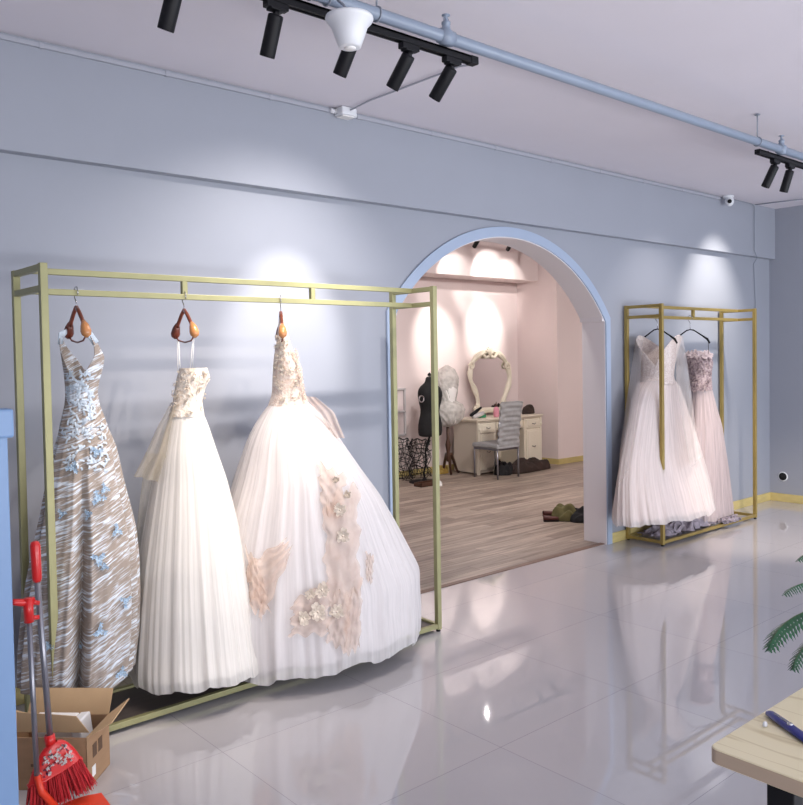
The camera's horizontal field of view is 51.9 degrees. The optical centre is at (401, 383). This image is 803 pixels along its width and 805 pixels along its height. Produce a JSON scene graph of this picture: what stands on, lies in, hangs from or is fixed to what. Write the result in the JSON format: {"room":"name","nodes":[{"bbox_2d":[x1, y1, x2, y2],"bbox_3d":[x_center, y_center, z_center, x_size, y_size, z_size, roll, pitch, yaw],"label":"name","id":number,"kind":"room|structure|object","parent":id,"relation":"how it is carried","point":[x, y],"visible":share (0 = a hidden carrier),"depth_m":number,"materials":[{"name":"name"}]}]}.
{"room":"bridal shop","nodes":[
{"label":"bridal shop","id":0,"kind":"room"},
{"bbox_2d":[0,153,769,686],"bbox_3d":[0.998,-0.274,6.398,13.100,3.300,0.215,-3,2,-41],"label":"wall","id":1,"kind":"structure","parent":0,"point":[58,214],"depth_m":4.63,"materials":[{"name":"paint"}]},
{"bbox_2d":[15,674,128,705],"bbox_3d":[-1.958,1.469,3.714,5.005,0.085,0.014,-3,2,-41],"label":"baseboard","id":2,"kind":"structure","parent":1,"relation":"attached to","point":[19,697],"depth_m":3.85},
{"bbox_2d":[330,106,356,119],"bbox_3d":[-0.335,-1.616,4.934,0.190,0.056,0.085,-3,2,-41],"label":"junction box","id":3,"kind":"object","parent":1,"relation":"attached to","point":[342,112],"visible":1,"depth_m":4.90,"materials":[{"name":"white plastic"}]},
{"bbox_2d":[0,34,719,199],"bbox_3d":[-0.398,-1.621,4.923,9.150,0.026,0.019,-3,2,-41],"label":"cable conduit","id":4,"kind":"object","parent":1,"relation":"attached to","point":[40,45],"visible":0.99,"depth_m":4.68,"materials":[{"name":"grey plastic"}]},
{"bbox_2d":[0,32,774,259],"bbox_3d":[0.020,-1.412,5.351,10.328,0.546,0.074,-3,2,-41],"label":"beam","id":5,"kind":"structure","parent":1,"relation":"attached to","point":[54,105],"depth_m":4.83,"materials":[{"name":"paint"}]},
{"bbox_2d":[386,227,611,543],"bbox_3d":[0.831,0.121,6.107,2.430,2.535,0.016,-3,2,-41],"label":"trim","id":6,"kind":"structure","parent":1,"relation":"attached to","point":[443,250],"depth_m":6.12,"materials":[{"name":"blue paint"}]},
{"bbox_2d":[396,313,603,321],"bbox_3d":[0.742,-0.513,6.178,2.296,0.070,0.229,-3,2,-41],"label":"trim","id":7,"kind":"structure","parent":1,"relation":"attached to","point":[601,318],"depth_m":6.90,"materials":[{"name":"white paint"}]},
{"bbox_2d":[420,543,604,593],"bbox_3d":[0.822,1.384,6.181,2.300,0.006,0.045,-3,2,-41],"label":"trim","id":8,"kind":"structure","parent":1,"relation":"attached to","point":[597,544],"depth_m":6.16,"materials":[{"name":"brown wood"}]},
{"bbox_2d":[436,237,606,543],"bbox_3d":[0.754,0.152,6.197,2.320,2.470,0.229,-3,2,-41],"label":"archway","id":9,"kind":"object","parent":1,"relation":"attached to","point":[593,333],"depth_m":6.92,"materials":[{"name":"white paint"}]},
{"bbox_2d":[612,492,770,542],"bbox_3d":[2.861,1.256,7.888,2.893,0.085,0.014,-3,2,-41],"label":"baseboard","id":10,"kind":"structure","parent":1,"relation":"attached to","point":[617,536],"depth_m":8.33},
{"bbox_2d":[734,199,756,307],"bbox_3d":[3.424,-0.324,8.248,0.066,2.962,0.830,1,2,42],"label":"cable","id":11,"kind":"object","parent":1,"relation":"attached to","point":[734,199],"visible":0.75,"depth_m":8.37,"materials":[{"name":"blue plastic"}]},
{"bbox_2d":[0,0,802,208],"bbox_3d":[2.336,-1.681,2.741,10.428,0.120,7.126,-3,2,-41],"label":"ceiling","id":12,"kind":"structure","parent":0,"point":[726,63],"depth_m":4.25,"materials":[{"name":"paint"}]},
{"bbox_2d":[350,64,467,110],"bbox_3d":[0.117,-1.521,4.281,0.268,0.216,1.499,-2,2,-24],"label":"power cable","id":13,"kind":"object","parent":12,"relation":"attached to","point":[464,65],"visible":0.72,"depth_m":4.53,"materials":[{"name":"grey plastic"}]},
{"bbox_2d":[307,0,802,160],"bbox_3d":[1.048,-1.541,4.158,10.328,0.206,0.062,-3,2,-41],"label":"pipe","id":14,"kind":"object","parent":12,"relation":"hanging from","point":[444,35],"visible":0.99,"depth_m":3.78,"materials":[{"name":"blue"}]},
{"bbox_2d":[323,0,372,51],"bbox_3d":[-0.190,-1.313,2.947,0.172,0.258,0.225,-1,2,-9],"label":"detector","id":15,"kind":"object","parent":14,"relation":"hanging from","point":[349,26],"visible":1,"depth_m":2.88,"materials":[{"name":"white plastic"}]},
{"bbox_2d":[261,0,478,66],"bbox_3d":[-0.443,-1.358,2.902,2.020,0.042,0.040,-3,2,-41],"label":"ceiling track","id":16,"kind":"object","parent":14,"relation":"attached to","point":[301,6],"visible":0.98,"depth_m":3.25,"materials":[{"name":"black metal"}]},
{"bbox_2d":[157,0,181,32],"bbox_3d":[-0.744,-1.236,2.683,0.090,0.184,0.107,-3,2,-41],"label":"track spotlight","id":17,"kind":"object","parent":16,"relation":"hanging from","point":[170,9],"visible":1,"depth_m":2.67,"materials":[{"name":"black paint"}]},
{"bbox_2d":[260,0,288,58],"bbox_3d":[-0.459,-1.247,2.927,0.090,0.185,0.104,-3,2,-41],"label":"track spotlight","id":18,"kind":"object","parent":16,"relation":"hanging from","point":[274,21],"visible":1,"depth_m":2.90,"materials":[{"name":"black paint"}]},
{"bbox_2d":[333,50,355,77],"bbox_3d":[-0.205,-1.262,3.160,0.090,0.178,0.119,-3,2,-41],"label":"track spotlight","id":19,"kind":"object","parent":16,"relation":"hanging from","point":[345,59],"visible":0.49,"depth_m":3.14,"materials":[{"name":"black paint"}]},
{"bbox_2d":[386,41,419,91],"bbox_3d":[0.002,-1.274,3.345,0.095,0.174,0.125,-3,2,-41],"label":"track spotlight","id":20,"kind":"object","parent":16,"relation":"hanging from","point":[405,61],"visible":1,"depth_m":3.31,"materials":[{"name":"black paint"}]},
{"bbox_2d":[429,55,461,101],"bbox_3d":[0.182,-1.284,3.505,0.092,0.170,0.130,-3,2,-41],"label":"track spotlight","id":21,"kind":"object","parent":16,"relation":"attached to","point":[448,73],"visible":1,"depth_m":3.47,"materials":[{"name":"black paint"}]},
{"bbox_2d":[722,195,733,205],"bbox_3d":[3.134,-1.747,7.907,0.104,0.103,0.107,-3,2,-41],"label":"dome camera","id":22,"kind":"object","parent":12,"relation":"attached to","point":[729,201],"visible":1,"depth_m":7.87,"materials":[{"name":"white plastic"}]},
{"bbox_2d":[755,149,802,168],"bbox_3d":[2.961,-1.509,5.850,1.850,0.042,0.040,-3,2,-41],"label":"ceiling track","id":23,"kind":"object","parent":12,"relation":"hanging from","point":[766,154],"visible":1,"depth_m":5.41,"materials":[{"name":"black metal"}]},
{"bbox_2d":[761,158,779,188],"bbox_3d":[2.432,-1.376,5.433,0.093,0.184,0.105,-3,2,-41],"label":"track spotlight","id":24,"kind":"object","parent":23,"relation":"hanging from","point":[767,181],"visible":1,"depth_m":5.40,"materials":[{"name":"black paint"}]},
{"bbox_2d":[779,163,794,192],"bbox_3d":[2.604,-1.381,5.572,0.090,0.187,0.093,-3,2,-41],"label":"track spotlight","id":25,"kind":"object","parent":23,"relation":"hanging from","point":[787,178],"visible":1,"depth_m":5.55,"materials":[{"name":"black paint"}]},
{"bbox_2d":[755,199,802,204],"bbox_3d":[4.842,-1.804,7.501,3.028,0.010,0.319,1,2,40],"label":"cable","id":26,"kind":"object","parent":12,"relation":"attached to","point":[795,199],"visible":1,"depth_m":8.22,"materials":[{"name":"grey plastic"}]},
{"bbox_2d":[16,461,802,804],"bbox_3d":[2.154,1.435,5.533,13.600,0.101,11.500,-3,2,-41],"label":"floor","id":27,"kind":"structure","parent":0,"point":[605,674],"depth_m":3.95,"materials":[{"name":"tile"}]},
{"bbox_2d":[0,408,18,804],"bbox_3d":[-1.308,0.812,2.388,0.374,1.462,0.070,-3,2,-41],"label":"partition panel","id":28,"kind":"object","parent":27,"relation":"on","point":[9,790],"visible":1,"depth_m":2.47,"materials":[{"name":"blue paint"}]},
{"bbox_2d":[12,597,109,804],"bbox_3d":[-1.141,1.115,2.792,0.294,0.817,0.165,-3,2,-41],"label":"dustpan","id":29,"kind":"object","parent":27,"relation":"on","point":[27,603],"visible":0.98,"depth_m":2.78,"materials":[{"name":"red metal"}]},
{"bbox_2d":[34,774,58,804],"bbox_3d":[-1.205,1.404,2.816,0.091,0.162,0.026,-2,2,-35],"label":"socket","id":30,"kind":"object","parent":29,"relation":"attached to","point":[49,800],"depth_m":2.80,"materials":[{"name":"red plastic"}]},
{"bbox_2d":[26,541,96,804],"bbox_3d":[-1.195,1.011,2.853,0.241,0.953,0.080,-3,2,-41],"label":"broom","id":31,"kind":"object","parent":29,"relation":"on","point":[62,768],"visible":0.95,"depth_m":2.83,"materials":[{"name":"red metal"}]},
{"bbox_2d":[62,793,109,804],"bbox_3d":[-1.094,1.492,2.840,0.185,0.058,0.165,-3,2,-41],"label":"tray","id":32,"kind":"object","parent":29,"relation":"on","point":[98,798],"depth_m":2.90,"materials":[{"name":"red plastic"}]},
{"bbox_2d":[16,688,128,790],"bbox_3d":[-1.329,1.374,3.204,0.512,0.286,0.258,-1,2,3],"label":"cardboard box","id":33,"kind":"object","parent":27,"relation":"on","point":[94,749],"visible":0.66,"depth_m":3.15,"materials":[{"name":"brown cardboard"}]},
{"bbox_2d":[38,712,78,737],"bbox_3d":[-1.343,1.375,3.209,0.160,0.165,0.065,-1,2,3],"label":"carton","id":34,"kind":"object","parent":33,"relation":"in","point":[40,734],"visible":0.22,"depth_m":3.18,"materials":[{"name":"cardboard"}]},
{"bbox_2d":[71,711,92,737],"bbox_3d":[-1.230,1.391,3.191,0.063,0.207,0.100,-1,2,3],"label":"foam block","id":35,"kind":"object","parent":33,"relation":"in","point":[84,717],"visible":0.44,"depth_m":3.19,"materials":[{"name":"white plastic"}]},
{"bbox_2d":[11,262,441,731],"bbox_3d":[-0.735,0.475,4.197,2.186,2.000,0.392,-3,2,-41],"label":"clothes rack","id":36,"kind":"object","parent":27,"relation":"on","point":[142,705],"visible":0.64,"depth_m":3.76,"materials":[{"name":"gold metal"}]},
{"bbox_2d":[64,286,91,342],"bbox_3d":[-1.416,-0.298,3.593,0.045,0.249,0.258,-3,2,-41],"label":"wooden hanger","id":37,"kind":"object","parent":36,"relation":"hanging from","point":[85,329],"visible":0.95,"depth_m":3.58,"materials":[{"name":"brown wood"}]},
{"bbox_2d":[17,329,139,694],"bbox_3d":[-1.404,0.556,3.568,0.520,1.599,0.474,-3,2,-41],"label":"gown","id":38,"kind":"object","parent":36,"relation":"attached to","point":[98,561],"visible":0.9,"depth_m":3.48,"materials":[{"name":"multicoloured fabric"}]},
{"bbox_2d":[171,291,198,342],"bbox_3d":[-1.034,-0.315,3.925,0.045,0.249,0.258,-2,2,-39],"label":"wooden hanger","id":39,"kind":"object","parent":36,"relation":"hanging from","point":[193,329],"visible":1,"depth_m":3.91,"materials":[{"name":"red wood"}]},
{"bbox_2d":[128,339,258,694],"bbox_3d":[-0.989,0.585,3.906,0.609,1.581,0.620,-3,2,-41],"label":"gown","id":40,"kind":"object","parent":39,"relation":"hanging from","point":[195,629],"visible":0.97,"depth_m":3.75,"materials":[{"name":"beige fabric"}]},
{"bbox_2d":[136,452,163,545],"bbox_3d":[-1.202,0.807,3.942,0.311,0.968,0.060,0,2,31],"label":"drape","id":41,"kind":"object","parent":40,"relation":"hanging from","point":[157,479],"depth_m":3.84,"materials":[{"name":"white fabric"}]},
{"bbox_2d":[276,295,286,341],"bbox_3d":[-0.626,-0.333,4.278,0.045,0.249,0.258,-1,2,-12],"label":"wooden hanger","id":42,"kind":"object","parent":36,"relation":"hanging from","point":[282,332],"visible":0.91,"depth_m":4.18,"materials":[{"name":"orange wood"}]},
{"bbox_2d":[230,314,420,685],"bbox_3d":[-0.444,0.522,4.343,0.850,1.773,1.224,1,3,44],"label":"gown","id":43,"kind":"object","parent":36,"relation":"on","point":[333,577],"visible":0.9,"depth_m":4.02,"materials":[{"name":"fabric"}]},
{"bbox_2d":[299,611,310,625],"bbox_3d":[-0.455,1.107,3.880,0.058,0.068,0.025,-1,2,-7],"label":"flower","id":44,"kind":"object","parent":43,"relation":"on","point":[304,616],"depth_m":3.88,"materials":[{"name":"beige fabric"}]},
{"bbox_2d":[305,589,315,599],"bbox_3d":[-0.432,0.996,3.895,0.053,0.049,0.020,-1,2,-7],"label":"flower","id":45,"kind":"object","parent":43,"relation":"on","point":[310,594],"depth_m":3.90,"materials":[{"name":"beige fabric"}]},
{"bbox_2d":[309,602,325,620],"bbox_3d":[-0.398,1.079,3.893,0.078,0.086,0.031,-1,2,1],"label":"flower","id":46,"kind":"object","parent":43,"relation":"on","point":[317,610],"depth_m":3.90,"materials":[{"name":"beige fabric"}]},
{"bbox_2d":[315,581,328,597],"bbox_3d":[-0.378,0.981,3.914,0.072,0.077,0.026,-1,2,-12],"label":"flower","id":47,"kind":"object","parent":43,"relation":"on","point":[321,587],"depth_m":3.92,"materials":[{"name":"beige fabric"}]},
{"bbox_2d":[332,476,338,483],"bbox_3d":[-0.323,0.475,4.046,0.038,0.036,0.015,-1,2,-7],"label":"flower","id":48,"kind":"object","parent":43,"relation":"on","point":[335,479],"depth_m":4.05,"materials":[{"name":"beige fabric"}]},
{"bbox_2d":[329,604,343,618],"bbox_3d":[-0.311,1.091,3.942,0.074,0.068,0.027,-1,2,-5],"label":"flower","id":49,"kind":"object","parent":43,"relation":"on","point":[336,611],"depth_m":3.94,"materials":[{"name":"beige fabric"}]},
{"bbox_2d":[333,503,345,515],"bbox_3d":[-0.301,0.615,4.014,0.064,0.066,0.019,-1,2,0],"label":"flower","id":50,"kind":"object","parent":43,"relation":"on","point":[339,509],"depth_m":4.02,"materials":[{"name":"beige fabric"}]},
{"bbox_2d":[337,527,349,542],"bbox_3d":[-0.284,0.737,4.002,0.062,0.071,0.024,-1,2,-12],"label":"flower","id":51,"kind":"object","parent":43,"relation":"on","point":[343,536],"depth_m":4.00,"materials":[{"name":"beige fabric"}]},
{"bbox_2d":[344,490,350,497],"bbox_3d":[-0.268,0.548,4.069,0.038,0.042,0.016,-1,2,-1],"label":"flower","id":52,"kind":"object","parent":43,"relation":"on","point":[347,493],"depth_m":4.07,"materials":[{"name":"beige fabric"}]},
{"bbox_2d":[398,437,431,480],"bbox_3d":[0.121,0.964,10.797,0.301,0.568,0.683,1,3,44],"label":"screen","id":53,"kind":"object","parent":27,"relation":"on","point":[411,452],"visible":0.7,"depth_m":10.80,"materials":[{"name":"black paint"}]},
{"bbox_2d":[414,480,432,487],"bbox_3d":[0.317,1.242,10.211,0.320,0.050,0.140,-3,2,-41],"label":"stand base","id":54,"kind":"object","parent":27,"relation":"on","point":[427,483],"visible":0.72,"depth_m":10.13,"materials":[{"name":"brown wood"}]},
{"bbox_2d":[409,372,442,483],"bbox_3d":[0.315,0.559,10.502,0.485,1.394,0.400,-3,2,-41],"label":"dress form","id":55,"kind":"object","parent":27,"relation":"on","point":[424,392],"visible":0.77,"depth_m":10.43,"materials":[{"name":"black fabric"}]},
{"bbox_2d":[439,465,448,473],"bbox_3d":[0.530,1.165,11.238,0.258,0.124,0.146,-3,2,-41],"label":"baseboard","id":56,"kind":"structure","parent":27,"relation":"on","point":[442,470],"depth_m":11.20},
{"bbox_2d":[438,365,465,474],"bbox_3d":[0.635,0.497,10.992,0.422,1.481,0.632,0,2,21],"label":"wrapped form","id":57,"kind":"object","parent":27,"relation":"on","point":[452,411],"visible":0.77,"depth_m":10.82,"materials":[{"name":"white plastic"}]},
{"bbox_2d":[472,401,522,479],"bbox_3d":[1.274,0.731,10.822,0.440,1.000,0.556,-3,2,-41],"label":"chair","id":58,"kind":"object","parent":27,"relation":"on","point":[510,412],"visible":1,"depth_m":10.65,"materials":[{"name":"grey fabric"}]},
{"bbox_2d":[472,440,519,448],"bbox_3d":[1.243,0.805,10.861,0.440,0.060,0.460,-3,2,-41],"label":"seat cushion","id":59,"kind":"object","parent":58,"relation":"on","point":[492,444],"depth_m":10.71,"materials":[{"name":"grey fabric"}]},
{"bbox_2d":[454,413,542,474],"bbox_3d":[1.369,0.832,11.604,1.360,0.745,0.522,-3,2,-41],"label":"table","id":60,"kind":"object","parent":27,"relation":"on","point":[468,430],"visible":0.7,"depth_m":11.25,"materials":[{"name":"beige paint"}]},
{"bbox_2d":[470,407,484,418],"bbox_3d":[1.028,0.404,11.223,0.260,0.167,0.067,-3,2,-41],"label":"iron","id":61,"kind":"object","parent":60,"relation":"on","point":[474,414],"visible":0.99,"depth_m":11.20,"materials":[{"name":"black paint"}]},
{"bbox_2d":[467,346,511,412],"bbox_3d":[1.277,-0.054,11.838,0.927,0.966,0.084,-3,2,-41],"label":"vanity mirror","id":62,"kind":"object","parent":60,"relation":"on","point":[489,373],"visible":0.84,"depth_m":11.84,"materials":[{"name":"beige paint"}]},
{"bbox_2d":[472,354,507,407],"bbox_3d":[1.272,-0.031,11.865,0.831,0.852,0.010,-3,2,-41],"label":"mirror glass","id":63,"kind":"object","parent":62,"relation":"attached to","point":[489,375],"depth_m":11.85,"materials":[{"name":"pink mirror"}]},
{"bbox_2d":[493,402,498,416],"bbox_3d":[1.315,0.360,11.445,0.080,0.210,0.079,-3,2,-41],"label":"bottle","id":64,"kind":"object","parent":60,"relation":"on","point":[496,409],"visible":0.98,"depth_m":11.42,"materials":[{"name":"pink plastic"}]},
{"bbox_2d":[522,404,534,413],"bbox_3d":[1.826,0.373,11.943,0.251,0.133,0.131,-3,2,-41],"label":"pouch","id":65,"kind":"object","parent":60,"relation":"on","point":[528,409],"visible":1,"depth_m":11.88,"materials":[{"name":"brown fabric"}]},
{"bbox_2d":[494,460,512,475],"bbox_3d":[1.387,1.119,11.073,0.345,0.200,0.243,-3,2,-41],"label":"bag","id":66,"kind":"object","parent":27,"relation":"on","point":[505,468],"visible":0.91,"depth_m":10.97,"materials":[{"name":"fabric"}]},
{"bbox_2d":[512,457,550,473],"bbox_3d":[1.767,1.106,11.370,0.948,0.194,0.260,-3,2,-41],"label":"heap","id":67,"kind":"object","parent":27,"relation":"on","point":[533,464],"visible":0.91,"depth_m":11.26,"materials":[{"name":"brown fabric"}]},
{"bbox_2d":[542,511,551,515],"bbox_3d":[1.464,1.281,8.131,0.144,0.061,0.058,-1,2,-12],"label":"shoe","id":68,"kind":"object","parent":27,"relation":"on","point":[549,513],"visible":0.49,"depth_m":8.11,"materials":[{"name":"leather"}]},
{"bbox_2d":[543,515,558,521],"bbox_3d":[1.429,1.290,7.884,0.144,0.061,0.058,-1,2,2],"label":"shoe","id":69,"kind":"object","parent":27,"relation":"on","point":[546,518],"visible":1,"depth_m":7.86,"materials":[{"name":"brown leather"}]},
{"bbox_2d":[551,503,575,521],"bbox_3d":[1.580,1.237,7.984,0.283,0.153,0.263,-3,2,-41],"label":"bag","id":70,"kind":"object","parent":27,"relation":"on","point":[564,512],"visible":0.88,"depth_m":7.92,"materials":[{"name":"fabric"}]},
{"bbox_2d":[570,506,583,522],"bbox_3d":[1.758,1.251,7.916,0.340,0.124,0.259,-3,2,-41],"label":"coat","id":71,"kind":"object","parent":27,"relation":"on","point":[577,516],"visible":0.49,"depth_m":7.84,"materials":[{"name":"fabric"}]},
{"bbox_2d":[624,303,756,545],"bbox_3d":[2.641,0.316,7.430,1.637,2.000,0.360,-3,2,-41],"label":"clothes rack","id":72,"kind":"object","parent":27,"relation":"on","point":[660,306],"visible":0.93,"depth_m":7.22,"materials":[{"name":"gold metal"}]},
{"bbox_2d":[644,319,677,343],"bbox_3d":[2.177,-0.462,7.014,0.015,0.260,0.443,-2,2,-29],"label":"hanger","id":73,"kind":"object","parent":72,"relation":"hanging from","point":[672,337],"visible":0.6,"depth_m":6.94,"materials":[{"name":"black metal"}]},
{"bbox_2d":[612,335,715,527],"bbox_3d":[2.232,0.360,6.941,1.422,1.538,0.552,-2,2,-37],"label":"gown","id":74,"kind":"object","parent":73,"relation":"hanging from","point":[646,493],"visible":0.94,"depth_m":6.79,"materials":[{"name":"fabric"}]},
{"bbox_2d":[680,315,709,343],"bbox_3d":[2.577,-0.479,7.361,0.015,0.260,0.443,-2,2,-29],"label":"hanger","id":75,"kind":"object","parent":72,"relation":"hanging from","point":[703,336],"visible":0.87,"depth_m":7.29,"materials":[{"name":"black paint"}]},
{"bbox_2d":[637,343,741,537],"bbox_3d":[2.594,0.436,7.354,1.334,1.671,0.402,-3,2,-41],"label":"gown","id":76,"kind":"object","parent":75,"relation":"hanging from","point":[707,424],"visible":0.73,"depth_m":7.40,"materials":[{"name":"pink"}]},
{"bbox_2d":[712,688,802,804],"bbox_3d":[1.403,1.138,1.926,1.302,0.750,0.752,-3,2,-41],"label":"work table","id":77,"kind":"object","parent":27,"relation":"on","point":[771,755],"visible":1,"depth_m":1.76,"materials":[{"name":"brown wood"}]},
{"bbox_2d":[763,555,802,672],"bbox_3d":[1.342,0.552,2.270,0.712,0.401,0.385,-1,2,13],"label":"potted fern","id":78,"kind":"object","parent":77,"relation":"on","point":[789,625],"visible":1,"depth_m":2.20,"materials":[{"name":"green plant"}]},
{"bbox_2d":[765,710,802,741],"bbox_3d":[0.863,0.764,1.842,0.027,0.018,0.150,-1,2,-9],"label":"utility knife","id":79,"kind":"object","parent":77,"relation":"on","point":[785,724],"visible":1,"depth_m":1.84,"materials":[{"name":"blue plastic"}]},
{"bbox_2d":[396,277,517,470],"bbox_3d":[-0.927,-0.314,10.230,7.010,3.200,0.120,-3,2,-41],"label":"wall","id":80,"kind":"structure","parent":0,"point":[473,316],"depth_m":11.57,"materials":[{"name":"paint"}]},
{"bbox_2d":[397,388,405,435],"bbox_3d":[-0.069,0.384,10.887,0.320,0.635,0.029,-3,2,-41],"label":"frame","id":81,"kind":"object","parent":80,"relation":"attached to","point":[403,411],"visible":0.47,"depth_m":10.97,"materials":[{"name":"grey"}]},
{"bbox_2d":[399,459,499,476],"bbox_3d":[-0.857,1.246,10.229,7.010,0.080,0.014,-3,2,-41],"label":"baseboard","id":82,"kind":"structure","parent":80,"relation":"attached to","point":[452,465],"depth_m":11.18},
{"bbox_2d":[422,241,537,282],"bbox_3d":[-0.776,-1.650,9.987,7.010,0.520,0.410,-3,2,-41],"label":"beam","id":83,"kind":"structure","parent":80,"relation":"attached to","point":[489,261],"depth_m":11.44,"materials":[{"name":"paint"}]},
{"bbox_2d":[517,264,582,458],"bbox_3d":[2.907,-0.468,13.055,2.490,3.200,0.870,-3,2,-41],"label":"wall column","id":84,"kind":"structure","parent":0,"point":[549,327],"depth_m":12.12,"materials":[{"name":"paint"}]},
{"bbox_2d":[542,455,582,464],"bbox_3d":[2.976,1.092,13.045,2.504,0.080,0.750,-3,2,-41],"label":"baseboard","id":85,"kind":"structure","parent":84,"relation":"attached to","point":[576,458],"depth_m":12.07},
{"bbox_2d":[769,205,802,495],"bbox_3d":[6.287,-0.249,6.159,0.120,3.090,7.076,-3,2,-41],"label":"wall","id":86,"kind":"structure","parent":0,"point":[786,270],"depth_m":8.65,"materials":[{"name":"paint"}]},
{"bbox_2d":[778,472,787,480],"bbox_3d":[4.035,0.986,8.723,0.007,0.104,0.104,-3,2,-41],"label":"wall outlet hole","id":87,"kind":"object","parent":86,"relation":"attached to","point":[782,476],"visible":1,"depth_m":8.72,"materials":[{"name":"white plastic"}]},
{"bbox_2d":[771,492,802,503],"bbox_3d":[6.266,1.255,6.158,0.014,0.085,7.062,-3,2,-41],"label":"baseboard","id":88,"kind":"structure","parent":86,"relation":"attached to","point":[782,497],"depth_m":8.69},
{"bbox_3d":[1.255,-1.977,9.453,9.600,0.100,4.110,-3,2,-41],"label":"ceiling","id":89,"kind":"structure","parent":0,"visible":0},
{"bbox_3d":[1.255,-1.898,10.480,2.540,0.122,0.040,-3,2,-41],"label":"ceiling track","id":90,"kind":"object","parent":89,"relation":"attached to","visible":0},
{"bbox_2d":[472,241,479,247],"bbox_3d":[0.927,-1.758,10.271,0.093,0.139,0.161,-2,2,-30],"label":"track spotlight","id":91,"kind":"object","parent":90,"relation":"hanging from","point":[476,243],"visible":0.44,"depth_m":10.27,"materials":[{"name":"black paint"}]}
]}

